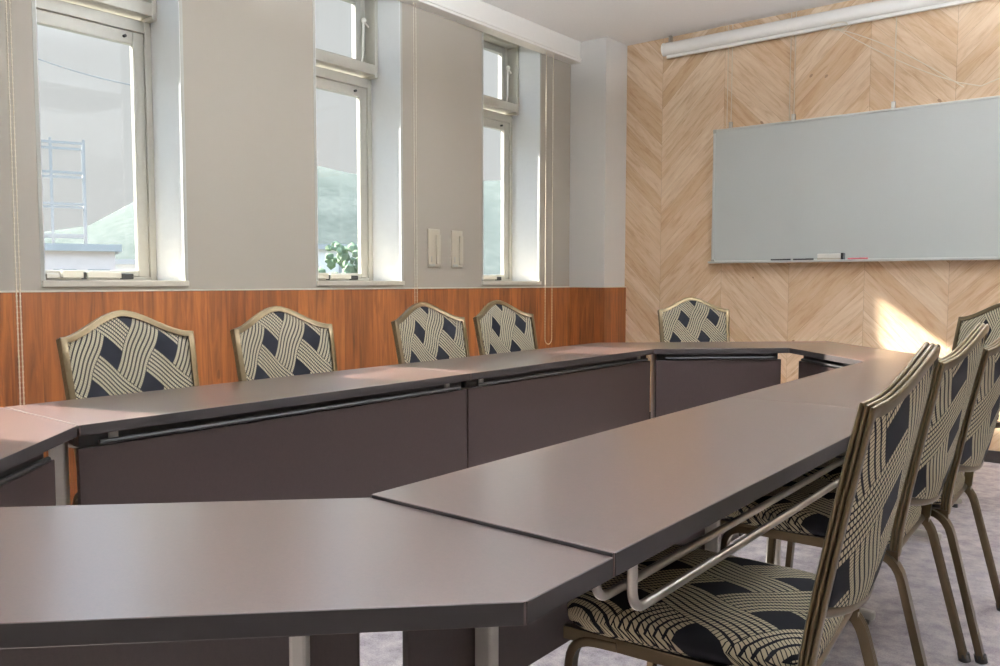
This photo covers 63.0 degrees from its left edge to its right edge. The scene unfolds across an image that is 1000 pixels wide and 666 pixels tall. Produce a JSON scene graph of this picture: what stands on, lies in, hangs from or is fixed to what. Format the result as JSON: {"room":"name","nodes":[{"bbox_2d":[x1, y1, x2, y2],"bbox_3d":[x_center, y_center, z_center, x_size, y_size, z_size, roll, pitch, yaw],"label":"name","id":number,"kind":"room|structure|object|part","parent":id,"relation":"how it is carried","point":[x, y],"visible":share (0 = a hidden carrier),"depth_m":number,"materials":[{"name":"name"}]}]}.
{"room":"conference room","nodes":[
{"label":"conference room","id":0,"kind":"room"},
{"bbox_2d":[0,0,570,290],"bbox_3d":[-1.919,-0.581,3.451,0.340,2.835,8.000,3,5,39],"label":"wall","id":1,"kind":"structure","parent":0,"point":[249,92],"depth_m":4.14,"materials":[{"name":"white paint"}]},
{"bbox_2d":[5,0,24,404],"bbox_3d":[-1.870,-0.766,3.133,0.016,2.152,0.037,3,5,39],"label":"chain","id":2,"kind":"object","parent":1,"relation":"hanging from","point":[6,19],"visible":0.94,"depth_m":3.15,"materials":[{"name":"white plastic"}]},
{"bbox_2d":[31,0,188,286],"bbox_3d":[-1.774,-1.085,3.588,0.354,1.757,0.643,3,5,39],"label":"window","id":3,"kind":"structure","parent":1,"relation":"in","point":[153,29],"depth_m":3.79,"materials":[{"name":"metal"}]},
{"bbox_3d":[-1.861,-0.824,3.674,0.033,1.138,0.545,3,5,39],"label":"sash","id":4,"kind":"part","parent":3,"relation":"part of","materials":[{"name":"metal"}]},
{"bbox_3d":[-1.837,-1.703,3.600,0.120,0.516,0.607,3,5,39],"label":"transom frame","id":5,"kind":"part","parent":3,"relation":"part of","materials":[{"name":"metal"}]},
{"bbox_3d":[-1.760,-0.220,3.631,0.314,0.026,0.639,3,5,39],"label":"sill","id":6,"kind":"part","parent":3,"relation":"part of","materials":[{"name":"white paint"}]},
{"bbox_2d":[0,287,569,504],"bbox_3d":[-1.877,0.308,3.281,0.012,0.942,7.700,3,5,39],"label":"wall paneling","id":7,"kind":"structure","parent":1,"relation":"attached to","point":[360,319],"depth_m":3.93,"materials":[{"name":"brown wood"}]},
{"bbox_2d":[0,286,625,292],"bbox_3d":[-1.660,-0.166,3.269,0.325,0.007,8.000,3,5,39],"label":"trim","id":8,"kind":"structure","parent":1,"relation":"attached to","point":[559,286],"depth_m":4.05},
{"bbox_2d":[312,0,404,285],"bbox_3d":[-0.905,-1.152,4.667,0.354,1.757,0.652,3,5,39],"label":"window","id":9,"kind":"structure","parent":1,"relation":"in","point":[373,74],"depth_m":4.87,"materials":[{"name":"metal"}]},
{"bbox_3d":[-1.005,-1.790,4.681,0.038,0.405,0.514,3,5,39],"label":"transom sash","id":10,"kind":"part","parent":9,"relation":"part of","materials":[{"name":"glass"}]},
{"bbox_3d":[-0.992,-0.892,4.753,0.033,1.138,0.554,3,5,39],"label":"sash","id":11,"kind":"part","parent":9,"relation":"part of","materials":[{"name":"metal"}]},
{"bbox_3d":[-0.993,-0.910,4.753,0.060,1.211,0.616,3,5,39],"label":"frame","id":12,"kind":"part","parent":9,"relation":"part of","materials":[{"name":"metal"}]},
{"bbox_3d":[-0.969,-1.771,4.679,0.120,0.516,0.616,3,5,39],"label":"transom frame","id":13,"kind":"part","parent":9,"relation":"part of","materials":[{"name":"metal"}]},
{"bbox_3d":[-0.891,-0.287,4.709,0.314,0.026,0.648,3,5,39],"label":"sill","id":14,"kind":"part","parent":9,"relation":"part of","materials":[{"name":"white paint"}]},
{"bbox_3d":[-0.834,-1.804,4.902,0.017,0.405,0.045,3,5,39],"label":"panel","id":15,"kind":"part","parent":9,"relation":"part of","materials":[{"name":"metal"}]},
{"bbox_3d":[-0.805,-1.731,4.873,0.016,0.255,0.070,2,4,32],"label":"stay arm","id":16,"kind":"part","parent":9,"relation":"part of","materials":[{"name":"white plastic"}]},
{"bbox_2d":[412,1,417,300],"bbox_3d":[-0.500,-0.997,4.826,0.016,1.901,0.044,3,5,39],"label":"chain","id":17,"kind":"object","parent":1,"relation":"hanging from","point":[412,1],"visible":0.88,"depth_m":4.83,"materials":[{"name":"white plastic"}]},
{"bbox_2d":[427,229,440,266],"bbox_3d":[-0.406,-0.525,5.052,0.024,0.236,0.104,3,5,39],"label":"wall plate","id":18,"kind":"object","parent":1,"relation":"attached to","point":[433,235],"visible":1,"depth_m":5.05,"materials":[{"name":"beige plastic"}]},
{"bbox_2d":[451,230,462,267],"bbox_3d":[-0.272,-0.535,5.217,0.024,0.236,0.104,3,5,39],"label":"wall plate","id":19,"kind":"object","parent":1,"relation":"attached to","point":[456,236],"visible":1,"depth_m":5.21,"materials":[{"name":"beige plastic"}]},
{"bbox_2d":[398,0,581,63],"bbox_3d":[-1.840,-1.904,3.113,0.098,0.151,7.700,3,5,39],"label":"trim","id":20,"kind":"structure","parent":1,"relation":"attached to","point":[479,15],"depth_m":5.39,"materials":[{"name":"beige paint"}]},
{"bbox_2d":[482,32,541,284],"bbox_3d":[-0.040,-1.219,5.742,0.354,1.757,0.664,3,5,39],"label":"window","id":21,"kind":"structure","parent":1,"relation":"in","point":[516,111],"depth_m":5.95,"materials":[{"name":"metal"}]},
{"bbox_3d":[-0.140,-1.858,5.757,0.038,0.405,0.526,3,5,39],"label":"transom sash","id":22,"kind":"part","parent":21,"relation":"part of","materials":[{"name":"glass"}]},
{"bbox_3d":[-0.126,-0.959,5.828,0.033,1.138,0.566,3,5,39],"label":"sash","id":23,"kind":"part","parent":21,"relation":"part of","materials":[{"name":"metal"}]},
{"bbox_3d":[-0.128,-0.977,5.828,0.060,1.211,0.628,3,5,39],"label":"frame","id":24,"kind":"part","parent":21,"relation":"part of","materials":[{"name":"metal"}]},
{"bbox_3d":[-0.103,-1.838,5.754,0.120,0.516,0.628,3,5,39],"label":"transom frame","id":25,"kind":"part","parent":21,"relation":"part of","materials":[{"name":"metal"}]},
{"bbox_3d":[0.035,-1.872,5.982,0.017,0.405,0.045,3,5,39],"label":"panel","id":26,"kind":"part","parent":21,"relation":"part of","materials":[{"name":"metal"}]},
{"bbox_3d":[0.064,-1.799,5.953,0.016,0.255,0.070,2,4,32],"label":"stay arm","id":27,"kind":"part","parent":21,"relation":"part of","materials":[{"name":"white plastic"}]},
{"bbox_3d":[-0.026,-0.355,5.785,0.314,0.026,0.660,3,5,39],"label":"sill","id":28,"kind":"part","parent":21,"relation":"part of","materials":[{"name":"white paint"}]},
{"bbox_2d":[544,51,554,344],"bbox_3d":[0.354,-0.963,5.894,0.016,2.102,0.109,3,5,39],"label":"chain","id":29,"kind":"object","parent":1,"relation":"hanging from","point":[545,51],"visible":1,"depth_m":5.89,"materials":[{"name":"white plastic"}]},
{"bbox_2d":[569,37,626,286],"bbox_3d":[0.746,-0.755,6.244,0.310,2.835,0.300,3,5,39],"label":"column","id":30,"kind":"structure","parent":0,"point":[598,119],"depth_m":6.10,"materials":[{"name":"paint"}]},
{"bbox_2d":[569,287,625,345],"bbox_3d":[0.750,0.120,6.287,0.310,0.942,0.312,3,5,39],"label":"trim","id":31,"kind":"structure","parent":30,"relation":"attached to","point":[597,315],"depth_m":6.16,"materials":[{"name":"brown wood"}]},
{"bbox_2d":[480,0,849,45],"bbox_3d":[0.149,-1.987,1.699,5.640,0.200,8.400,3,5,39],"label":"ceiling","id":32,"kind":"structure","parent":0,"point":[627,22],"depth_m":5.44,"materials":[{"name":"white paint"}]},
{"bbox_2d":[726,25,732,127],"bbox_3d":[1.596,-1.777,5.662,0.045,0.708,0.020,3,5,39],"label":"hanging wire","id":33,"kind":"object","parent":32,"relation":"hanging from","point":[730,123],"visible":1,"depth_m":5.67,"materials":[{"name":"metal"}]},
{"bbox_2d":[789,11,796,120],"bbox_3d":[1.935,-1.760,5.391,0.045,0.708,0.020,3,5,39],"label":"hanging wire","id":34,"kind":"object","parent":32,"relation":"hanging from","point":[793,116],"visible":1,"depth_m":5.40,"materials":[{"name":"metal"}]},
{"bbox_2d":[661,0,999,87],"bbox_3d":[2.694,-1.744,4.729,3.856,0.663,0.116,3,5,39],"label":"projector screen","id":35,"kind":"object","parent":32,"relation":"attached to","point":[882,9],"visible":1,"depth_m":5.22,"materials":[{"name":"beige paint"}]},
{"bbox_3d":[2.726,-1.662,4.651,1.650,0.509,0.026,3,5,39],"label":"pull cord","id":36,"kind":"part","parent":35,"relation":"part of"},
{"bbox_2d":[891,16,896,107],"bbox_3d":[2.421,-1.734,5.001,0.024,0.708,0.020,3,5,39],"label":"hanging wire","id":37,"kind":"object","parent":32,"relation":"hanging from","point":[893,103],"visible":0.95,"depth_m":5.01,"materials":[{"name":"metal"}]},
{"bbox_2d":[360,462,999,665],"bbox_3d":[0.145,1.002,1.889,5.640,0.120,8.400,3,5,39],"label":"floor","id":38,"kind":"structure","parent":0,"point":[888,630],"depth_m":2.67,"materials":[{"name":"carpet"}]},
{"bbox_2d":[0,407,77,506],"bbox_3d":[-1.259,0.609,1.582,0.521,0.700,1.549,0,4,-6],"label":"table","id":39,"kind":"object","parent":38,"relation":"on","point":[27,478],"visible":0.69,"depth_m":1.88,"materials":[{"name":"brown laminate"}]},
{"bbox_3d":[-1.203,0.304,1.588,0.331,0.036,0.754,0,4,-6],"label":"under frame","id":40,"kind":"part","parent":39,"relation":"part of","materials":[{"name":"black metal"}]},
{"bbox_3d":[-1.030,0.500,1.657,0.016,0.367,0.580,0,4,-6],"label":"modesty panel","id":41,"kind":"part","parent":39,"relation":"part of","materials":[{"name":"brown laminate"}]},
{"bbox_3d":[-1.149,0.565,2.142,0.044,0.626,0.026,0,4,-6],"label":"leg","id":42,"kind":"part","parent":39,"relation":"part of","materials":[{"name":"grey metal"}]},
{"bbox_2d":[56,310,198,504],"bbox_3d":[-1.062,0.414,2.626,0.619,0.963,0.488,3,5,39],"label":"banquet chair","id":43,"kind":"object","parent":38,"relation":"on","point":[118,352],"visible":0.41,"depth_m":2.75,"materials":[{"name":"fabric"}]},
{"bbox_3d":[-1.323,0.684,2.571,0.222,0.406,0.036,3,4,35],"label":"leg","id":44,"kind":"part","parent":43,"relation":"part of","materials":[{"name":"brown metal"}]},
{"bbox_3d":[-1.245,0.156,2.757,0.132,0.424,0.424,3,5,39],"label":"backrest","id":45,"kind":"part","parent":43,"relation":"part of","materials":[{"name":"fabric"}]},
{"bbox_2d":[4,365,469,504],"bbox_3d":[-0.763,0.533,2.779,0.469,0.700,1.489,3,5,39],"label":"conference table","id":46,"kind":"object","parent":38,"relation":"on","point":[361,432],"visible":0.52,"depth_m":2.54,"materials":[{"name":"brown laminate"}]},
{"bbox_3d":[-0.791,0.251,2.784,0.015,0.081,1.351,3,5,39],"label":"shelf rod","id":47,"kind":"part","parent":46,"relation":"part of","materials":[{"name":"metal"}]},
{"bbox_3d":[-1.024,0.564,2.163,0.044,0.626,0.026,3,5,39],"label":"leg","id":48,"kind":"part","parent":46,"relation":"part of","materials":[{"name":"grey metal"}]},
{"bbox_3d":[-0.736,0.231,2.739,0.326,0.036,1.461,3,5,39],"label":"under frame","id":49,"kind":"part","parent":46,"relation":"part of","materials":[{"name":"black metal"}]},
{"bbox_3d":[-0.600,0.438,2.642,0.016,0.367,1.481,3,5,39],"label":"modesty panel","id":50,"kind":"part","parent":46,"relation":"part of","materials":[{"name":"brown laminate"}]},
{"bbox_2d":[230,306,337,380],"bbox_3d":[-0.676,0.384,3.107,0.619,0.963,0.488,3,5,41],"label":"banquet chair","id":51,"kind":"object","parent":38,"relation":"on","point":[277,341],"visible":0.4,"depth_m":3.24,"materials":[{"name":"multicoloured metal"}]},
{"bbox_2d":[0,498,612,665],"bbox_3d":[-0.630,0.642,1.078,1.549,0.700,0.521,0,4,-6],"label":"table","id":52,"kind":"object","parent":38,"relation":"on","point":[298,582],"visible":1,"depth_m":1.04,"materials":[{"name":"brown laminate"}]},
{"bbox_3d":[-0.606,0.336,1.105,0.774,0.036,0.361,0,4,-6],"label":"under frame","id":53,"kind":"part","parent":52,"relation":"part of","materials":[{"name":"black metal"}]},
{"bbox_3d":[-0.560,0.523,1.316,0.659,0.367,0.016,0,4,-6],"label":"modesty panel","id":54,"kind":"part","parent":52,"relation":"part of","materials":[{"name":"brown laminate"}]},
{"bbox_3d":[-0.298,0.625,1.224,0.026,0.626,0.044,0,4,-6],"label":"leg","id":55,"kind":"part","parent":52,"relation":"part of","materials":[{"name":"grey metal"}]},
{"bbox_2d":[391,302,471,388],"bbox_3d":[-0.157,0.344,3.751,0.619,0.963,0.488,3,5,42],"label":"banquet chair","id":56,"kind":"object","parent":38,"relation":"on","point":[424,331],"visible":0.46,"depth_m":3.90,"materials":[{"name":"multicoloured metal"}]},
{"bbox_3d":[-0.332,0.085,3.892,0.132,0.424,0.424,3,5,42],"label":"backrest","id":57,"kind":"part","parent":56,"relation":"part of","materials":[{"name":"fabric"}]},
{"bbox_2d":[473,300,537,354],"bbox_3d":[0.201,0.317,4.188,0.619,0.963,0.488,3,5,42],"label":"banquet chair","id":58,"kind":"object","parent":38,"relation":"on","point":[500,327],"visible":0.38,"depth_m":4.33,"materials":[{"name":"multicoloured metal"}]},
{"bbox_2d":[389,345,653,467],"bbox_3d":[0.170,0.461,3.939,0.469,0.700,1.489,3,5,39],"label":"conference table","id":59,"kind":"object","parent":38,"relation":"on","point":[519,402],"visible":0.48,"depth_m":3.68,"materials":[{"name":"brown laminate"}]},
{"bbox_3d":[0.197,0.159,3.898,0.326,0.036,1.461,3,5,39],"label":"under frame","id":60,"kind":"part","parent":59,"relation":"part of","materials":[{"name":"black metal"}]},
{"bbox_3d":[0.333,0.366,3.801,0.016,0.367,1.481,3,5,39],"label":"modesty panel","id":61,"kind":"part","parent":59,"relation":"part of","materials":[{"name":"brown laminate"}]},
{"bbox_2d":[372,397,857,665],"bbox_3d":[0.433,0.594,1.816,0.469,0.705,1.489,3,5,39],"label":"conference table","id":62,"kind":"object","parent":38,"relation":"on","point":[628,494],"visible":0.58,"depth_m":1.50,"materials":[{"name":"brown laminate"}]},
{"bbox_3d":[-0.026,0.605,1.539,0.044,0.626,0.026,3,5,39],"label":"leg","id":63,"kind":"part","parent":62,"relation":"part of","materials":[{"name":"grey metal"}]},
{"bbox_3d":[0.285,0.483,1.960,0.016,0.367,1.431,3,5,39],"label":"modesty panel","id":64,"kind":"part","parent":62,"relation":"part of","materials":[{"name":"brown laminate"}]},
{"bbox_3d":[0.605,0.556,2.322,0.044,0.626,0.026,3,5,39],"label":"leg","id":65,"kind":"part","parent":62,"relation":"part of","materials":[{"name":"grey metal"}]},
{"bbox_3d":[0.557,0.322,1.699,0.015,0.081,1.351,3,5,39],"label":"shelf rod","id":66,"kind":"part","parent":62,"relation":"part of","materials":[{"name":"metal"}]},
{"bbox_3d":[0.604,0.324,1.662,0.015,0.081,1.351,3,5,39],"label":"shelf rod","id":67,"kind":"part","parent":62,"relation":"part of","materials":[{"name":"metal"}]},
{"bbox_2d":[657,297,729,341],"bbox_3d":[1.256,0.267,5.000,0.488,0.963,0.619,0,4,-5],"label":"banquet chair","id":68,"kind":"object","parent":38,"relation":"on","point":[689,319],"visible":0.48,"depth_m":5.21,"materials":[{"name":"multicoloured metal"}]},
{"bbox_2d":[580,341,824,418],"bbox_3d":[1.232,0.415,4.683,1.549,0.700,0.531,0,4,-6],"label":"table","id":69,"kind":"object","parent":38,"relation":"on","point":[684,375],"visible":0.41,"depth_m":4.42,"materials":[{"name":"brown laminate"}]},
{"bbox_3d":[0.864,0.412,4.588,0.026,0.626,0.044,0,4,-6],"label":"leg","id":70,"kind":"part","parent":69,"relation":"part of","materials":[{"name":"grey metal"}]},
{"bbox_3d":[1.209,0.115,4.612,0.774,0.036,0.361,0,4,-6],"label":"under frame","id":71,"kind":"part","parent":69,"relation":"part of","materials":[{"name":"black metal"}]},
{"bbox_3d":[1.183,0.327,4.428,0.700,0.367,0.016,0,4,-6],"label":"modesty panel","id":72,"kind":"part","parent":69,"relation":"part of","materials":[{"name":"brown laminate"}]},
{"bbox_2d":[563,342,940,665],"bbox_3d":[0.475,0.484,1.562,0.619,0.963,0.488,3,4,34],"label":"banquet chair","id":73,"kind":"object","parent":38,"relation":"on","point":[739,611],"visible":0.94,"depth_m":1.40,"materials":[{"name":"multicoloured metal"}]},
{"bbox_3d":[0.161,0.756,1.537,0.129,0.394,0.032,3,4,34],"label":"leg","id":74,"kind":"part","parent":73,"relation":"part of","materials":[{"name":"brown metal"}]},
{"bbox_3d":[0.311,0.573,1.431,0.445,0.024,0.022,3,4,34],"label":"seat rail","id":75,"kind":"part","parent":73,"relation":"part of","materials":[{"name":"brown metal"}]},
{"bbox_3d":[0.395,0.734,1.885,0.129,0.394,0.032,3,4,34],"label":"leg","id":76,"kind":"part","parent":73,"relation":"part of","materials":[{"name":"brown metal"}]},
{"bbox_3d":[0.413,0.516,1.606,0.464,0.070,0.448,3,4,34],"label":"seat","id":77,"kind":"part","parent":73,"relation":"part of","materials":[{"name":"fabric"}]},
{"bbox_3d":[0.593,0.571,1.489,0.022,0.021,0.390,3,4,34],"label":"cross rail","id":78,"kind":"part","parent":73,"relation":"part of","materials":[{"name":"brown metal"}]},
{"bbox_3d":[0.630,0.448,1.456,0.060,0.044,0.408,3,4,34],"label":"rail","id":79,"kind":"part","parent":73,"relation":"part of","materials":[{"name":"brown metal"}]},
{"bbox_3d":[0.539,0.551,1.771,0.445,0.024,0.022,3,4,34],"label":"seat rail","id":80,"kind":"part","parent":73,"relation":"part of","materials":[{"name":"brown metal"}]},
{"bbox_3d":[0.727,0.744,1.674,0.222,0.406,0.036,2,4,30],"label":"leg","id":81,"kind":"part","parent":73,"relation":"part of","materials":[{"name":"brown metal"}]},
{"bbox_3d":[0.662,0.292,1.425,0.170,0.561,0.466,3,4,34],"label":"frame","id":82,"kind":"part","parent":73,"relation":"part of","materials":[{"name":"brown metal"}]},
{"bbox_3d":[0.671,0.244,1.416,0.132,0.424,0.424,3,4,34],"label":"backrest","id":83,"kind":"part","parent":73,"relation":"part of","materials":[{"name":"fabric"}]},
{"bbox_2d":[733,361,941,623],"bbox_3d":[1.366,0.521,2.975,0.469,0.705,1.489,3,5,39],"label":"conference table","id":84,"kind":"object","parent":38,"relation":"on","point":[848,386],"visible":0.12,"depth_m":2.74,"materials":[{"name":"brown laminate"}]},
{"bbox_3d":[0.908,0.533,2.698,0.044,0.626,0.026,3,5,39],"label":"leg","id":85,"kind":"part","parent":84,"relation":"part of","materials":[{"name":"grey metal"}]},
{"bbox_2d":[720,322,988,665],"bbox_3d":[0.957,0.443,2.230,0.619,0.963,0.488,3,5,37],"label":"banquet chair","id":86,"kind":"object","parent":38,"relation":"on","point":[954,374],"visible":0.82,"depth_m":2.00,"materials":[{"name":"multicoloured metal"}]},
{"bbox_3d":[0.641,0.713,2.221,0.129,0.394,0.032,3,5,37],"label":"leg","id":87,"kind":"part","parent":86,"relation":"part of","materials":[{"name":"brown metal"}]},
{"bbox_3d":[0.893,0.692,2.556,0.129,0.394,0.032,3,5,37],"label":"leg","id":88,"kind":"part","parent":86,"relation":"part of","materials":[{"name":"brown metal"}]},
{"bbox_3d":[0.786,0.530,2.107,0.445,0.024,0.022,3,5,37],"label":"seat rail","id":89,"kind":"part","parent":86,"relation":"part of","materials":[{"name":"brown metal"}]},
{"bbox_3d":[0.898,0.474,2.276,0.464,0.070,0.448,3,5,37],"label":"seat","id":90,"kind":"part","parent":86,"relation":"part of","materials":[{"name":"fabric"}]},
{"bbox_3d":[0.952,0.725,1.977,0.222,0.406,0.036,3,5,40],"label":"leg","id":91,"kind":"part","parent":86,"relation":"part of","materials":[{"name":"brown metal"}]},
{"bbox_3d":[1.071,0.530,2.150,0.022,0.021,0.390,3,5,37],"label":"cross rail","id":92,"kind":"part","parent":86,"relation":"part of","materials":[{"name":"brown metal"}]},
{"bbox_3d":[1.107,0.407,2.116,0.060,0.044,0.408,3,5,37],"label":"rail","id":93,"kind":"part","parent":86,"relation":"part of","materials":[{"name":"brown metal"}]},
{"bbox_3d":[1.138,0.251,2.083,0.170,0.561,0.466,3,5,37],"label":"frame","id":94,"kind":"part","parent":86,"relation":"part of","materials":[{"name":"brown metal"}]},
{"bbox_3d":[1.214,0.703,2.328,0.222,0.406,0.036,2,4,33],"label":"leg","id":95,"kind":"part","parent":86,"relation":"part of","materials":[{"name":"brown metal"}]},
{"bbox_3d":[1.146,0.203,2.074,0.132,0.424,0.424,3,5,37],"label":"backrest","id":96,"kind":"part","parent":86,"relation":"part of","materials":[{"name":"fabric"}]},
{"bbox_2d":[789,341,961,507],"bbox_3d":[1.867,0.448,4.174,0.531,0.700,1.549,0,4,-6],"label":"table","id":97,"kind":"object","parent":38,"relation":"on","point":[825,356],"visible":0.29,"depth_m":4.15,"materials":[{"name":"brown laminate"}]},
{"bbox_3d":[1.638,0.352,4.045,0.016,0.367,0.659,0,4,-6],"label":"modesty panel","id":98,"kind":"part","parent":97,"relation":"part of","materials":[{"name":"brown laminate"}]},
{"bbox_3d":[1.807,0.147,4.119,0.331,0.036,0.774,0,4,-6],"label":"under frame","id":99,"kind":"part","parent":97,"relation":"part of","materials":[{"name":"black metal"}]},
{"bbox_2d":[785,336,999,664],"bbox_3d":[1.278,0.420,2.587,0.619,0.963,0.488,3,5,38],"label":"banquet chair","id":100,"kind":"object","parent":38,"relation":"on","point":[983,408],"visible":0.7,"depth_m":2.32,"materials":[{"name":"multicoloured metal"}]},
{"bbox_3d":[0.962,0.691,2.583,0.129,0.394,0.032,3,5,38],"label":"leg","id":101,"kind":"part","parent":100,"relation":"part of","materials":[{"name":"brown metal"}]},
{"bbox_3d":[1.219,0.452,2.634,0.464,0.070,0.448,3,5,38],"label":"seat","id":102,"kind":"part","parent":100,"relation":"part of","materials":[{"name":"fabric"}]},
{"bbox_3d":[1.105,0.508,2.467,0.445,0.024,0.022,3,5,38],"label":"seat rail","id":103,"kind":"part","parent":100,"relation":"part of","materials":[{"name":"brown metal"}]},
{"bbox_3d":[1.267,0.703,2.334,0.222,0.406,0.036,3,5,41],"label":"leg","id":104,"kind":"part","parent":100,"relation":"part of","materials":[{"name":"brown metal"}]},
{"bbox_3d":[1.390,0.508,2.505,0.022,0.021,0.390,3,5,38],"label":"cross rail","id":105,"kind":"part","parent":100,"relation":"part of","materials":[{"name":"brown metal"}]},
{"bbox_3d":[1.456,0.229,2.436,0.170,0.561,0.466,3,5,38],"label":"frame","id":106,"kind":"part","parent":100,"relation":"part of","materials":[{"name":"brown metal"}]},
{"bbox_3d":[1.425,0.385,2.470,0.060,0.044,0.408,3,5,38],"label":"rail","id":107,"kind":"part","parent":100,"relation":"part of","materials":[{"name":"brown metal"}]},
{"bbox_3d":[1.464,0.181,2.427,0.132,0.424,0.424,3,5,38],"label":"backrest","id":108,"kind":"part","parent":100,"relation":"part of","materials":[{"name":"fabric"}]},
{"bbox_3d":[1.536,0.681,2.681,0.222,0.406,0.036,3,4,34],"label":"leg","id":109,"kind":"part","parent":100,"relation":"part of","materials":[{"name":"brown metal"}]},
{"bbox_2d":[952,303,999,427],"bbox_3d":[2.167,0.334,3.961,0.619,0.963,0.488,-1,4,-9],"label":"banquet chair","id":110,"kind":"object","parent":38,"relation":"on","point":[990,315],"visible":0.21,"depth_m":4.07,"materials":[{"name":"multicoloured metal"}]},
{"bbox_3d":[2.390,0.132,3.984,0.170,0.561,0.466,-1,4,-9],"label":"frame","id":111,"kind":"part","parent":110,"relation":"part of","materials":[{"name":"brown metal"}]},
{"bbox_3d":[2.400,0.084,3.982,0.132,0.424,0.424,-1,4,-9],"label":"backrest","id":112,"kind":"part","parent":110,"relation":"part of","materials":[{"name":"fabric"}]},
{"bbox_2d":[625,0,999,450],"bbox_3d":[2.715,-0.672,4.985,5.640,2.835,0.200,3,5,39],"label":"wall","id":113,"kind":"structure","parent":0,"point":[675,105],"depth_m":5.48,"materials":[{"name":"brown wood"}]},
{"bbox_2d":[650,412,999,463],"bbox_3d":[2.829,0.723,4.844,4.772,0.070,0.012,3,5,39],"label":"baseboard","id":114,"kind":"structure","parent":113,"relation":"attached to","point":[991,456],"depth_m":4.79,"materials":[{"name":"brown wood"}]},
{"bbox_2d":[708,95,999,262],"bbox_3d":[2.429,-0.911,5.014,2.404,0.937,0.086,3,5,39],"label":"whiteboard","id":115,"kind":"object","parent":113,"relation":"attached to","point":[918,182],"visible":1,"depth_m":5.14,"materials":[{"name":"white ceramic"}]},
{"bbox_2d":[793,258,813,259],"bbox_3d":[1.995,-0.482,5.371,0.130,0.017,0.017,3,5,39],"label":"marker","id":116,"kind":"object","parent":115,"relation":"on","point":[805,258],"visible":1,"depth_m":5.35,"materials":[{"name":"plastic"}]},
{"bbox_2d":[817,253,844,259],"bbox_3d":[2.132,-0.490,5.260,0.163,0.048,0.044,3,5,39],"label":"eraser","id":117,"kind":"object","parent":115,"relation":"on","point":[832,256],"visible":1,"depth_m":5.24,"materials":[{"name":"white plastic"}]},
{"bbox_2d":[708,257,999,262],"bbox_3d":[2.418,-0.450,5.031,2.402,0.014,0.054,3,5,39],"label":"tray","id":118,"kind":"object","parent":115,"relation":"on","point":[713,259],"depth_m":5.24,"materials":[{"name":"metal"}]},
{"bbox_2d":[847,257,867,258],"bbox_3d":[2.260,-0.468,5.159,0.120,0.017,0.017,3,5,39],"label":"marker","id":119,"kind":"object","parent":115,"relation":"on","point":[859,257],"visible":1,"depth_m":5.14,"materials":[{"name":"red plastic"}]},
{"label":"outside","id":120,"kind":"structure","parent":0,"visible":0},
{"label":"ground","id":121,"kind":"structure","parent":120,"visible":0},
{"bbox_2d":[41,137,87,243],"bbox_3d":[-25.986,-4.661,48.287,2.840,13.200,2.540,-2,4,-28],"label":"steel frame","id":122,"kind":"object","parent":121,"relation":"on","point":[50,147],"visible":0.41,"depth_m":47.49,"materials":[{"name":"grey metal"}]},
{"bbox_3d":[-25.727,-4.583,47.066,0.140,13.200,0.140,-2,4,-28],"label":"post","id":123,"kind":"part","parent":122,"relation":"part of","materials":[{"name":"metal"}]},
{"bbox_3d":[-25.363,-4.768,49.979,0.140,13.200,0.140,-2,4,-28],"label":"post","id":124,"kind":"part","parent":122,"relation":"part of","materials":[{"name":"metal"}]},
{"bbox_3d":[-24.229,-4.632,47.868,0.140,13.200,0.140,-2,4,-28],"label":"post","id":125,"kind":"part","parent":122,"relation":"part of","materials":[{"name":"metal"}]},
{"bbox_2d":[44,243,121,270],"bbox_3d":[-22.521,-1.100,42.418,5.100,6.850,5.600,-2,4,-28],"label":"building","id":126,"kind":"structure","parent":121,"relation":"on","point":[58,256],"depth_m":40.30,"materials":[{"name":"paint"}]},
{"bbox_2d":[115,259,135,270],"bbox_3d":[-26.038,-1.789,56.282,3.600,6.450,6.600,-2,4,-25],"label":"building","id":127,"kind":"structure","parent":121,"relation":"on","point":[121,264],"depth_m":53.38,"materials":[{"name":"paint"}]},
{"bbox_2d":[44,166,500,274],"bbox_3d":[-55.723,-21.911,133.127,226.924,37.944,340.515,3,5,39],"label":"hill","id":128,"kind":"structure","parent":121,"relation":"on","point":[337,190],"depth_m":180.75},
{"bbox_2d":[318,241,357,272],"bbox_3d":[-7.103,-0.773,37.407,2.928,6.894,3.302,2,4,28],"label":"tree","id":129,"kind":"object","parent":121,"relation":"on","point":[343,257],"visible":0.28,"depth_m":36.97,"materials":[{"name":"green plant"}]},
{"bbox_2d":[318,244,357,272],"bbox_3d":[-12.359,-2.472,58.688,5.600,7.550,5.600,-1,4,-12],"label":"building","id":130,"kind":"structure","parent":121,"relation":"on","point":[321,247],"depth_m":56.04,"materials":[{"name":"paint"}]},
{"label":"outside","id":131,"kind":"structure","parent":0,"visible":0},
{"bbox_2d":[38,59,130,84],"bbox_3d":[-17.609,-11.276,35.154,5.896,1.142,0.050,-2,4,-26],"label":"power line","id":132,"kind":"object","parent":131,"point":[38,59],"visible":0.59,"depth_m":34.99,"materials":[{"name":"paint"}]}
]}

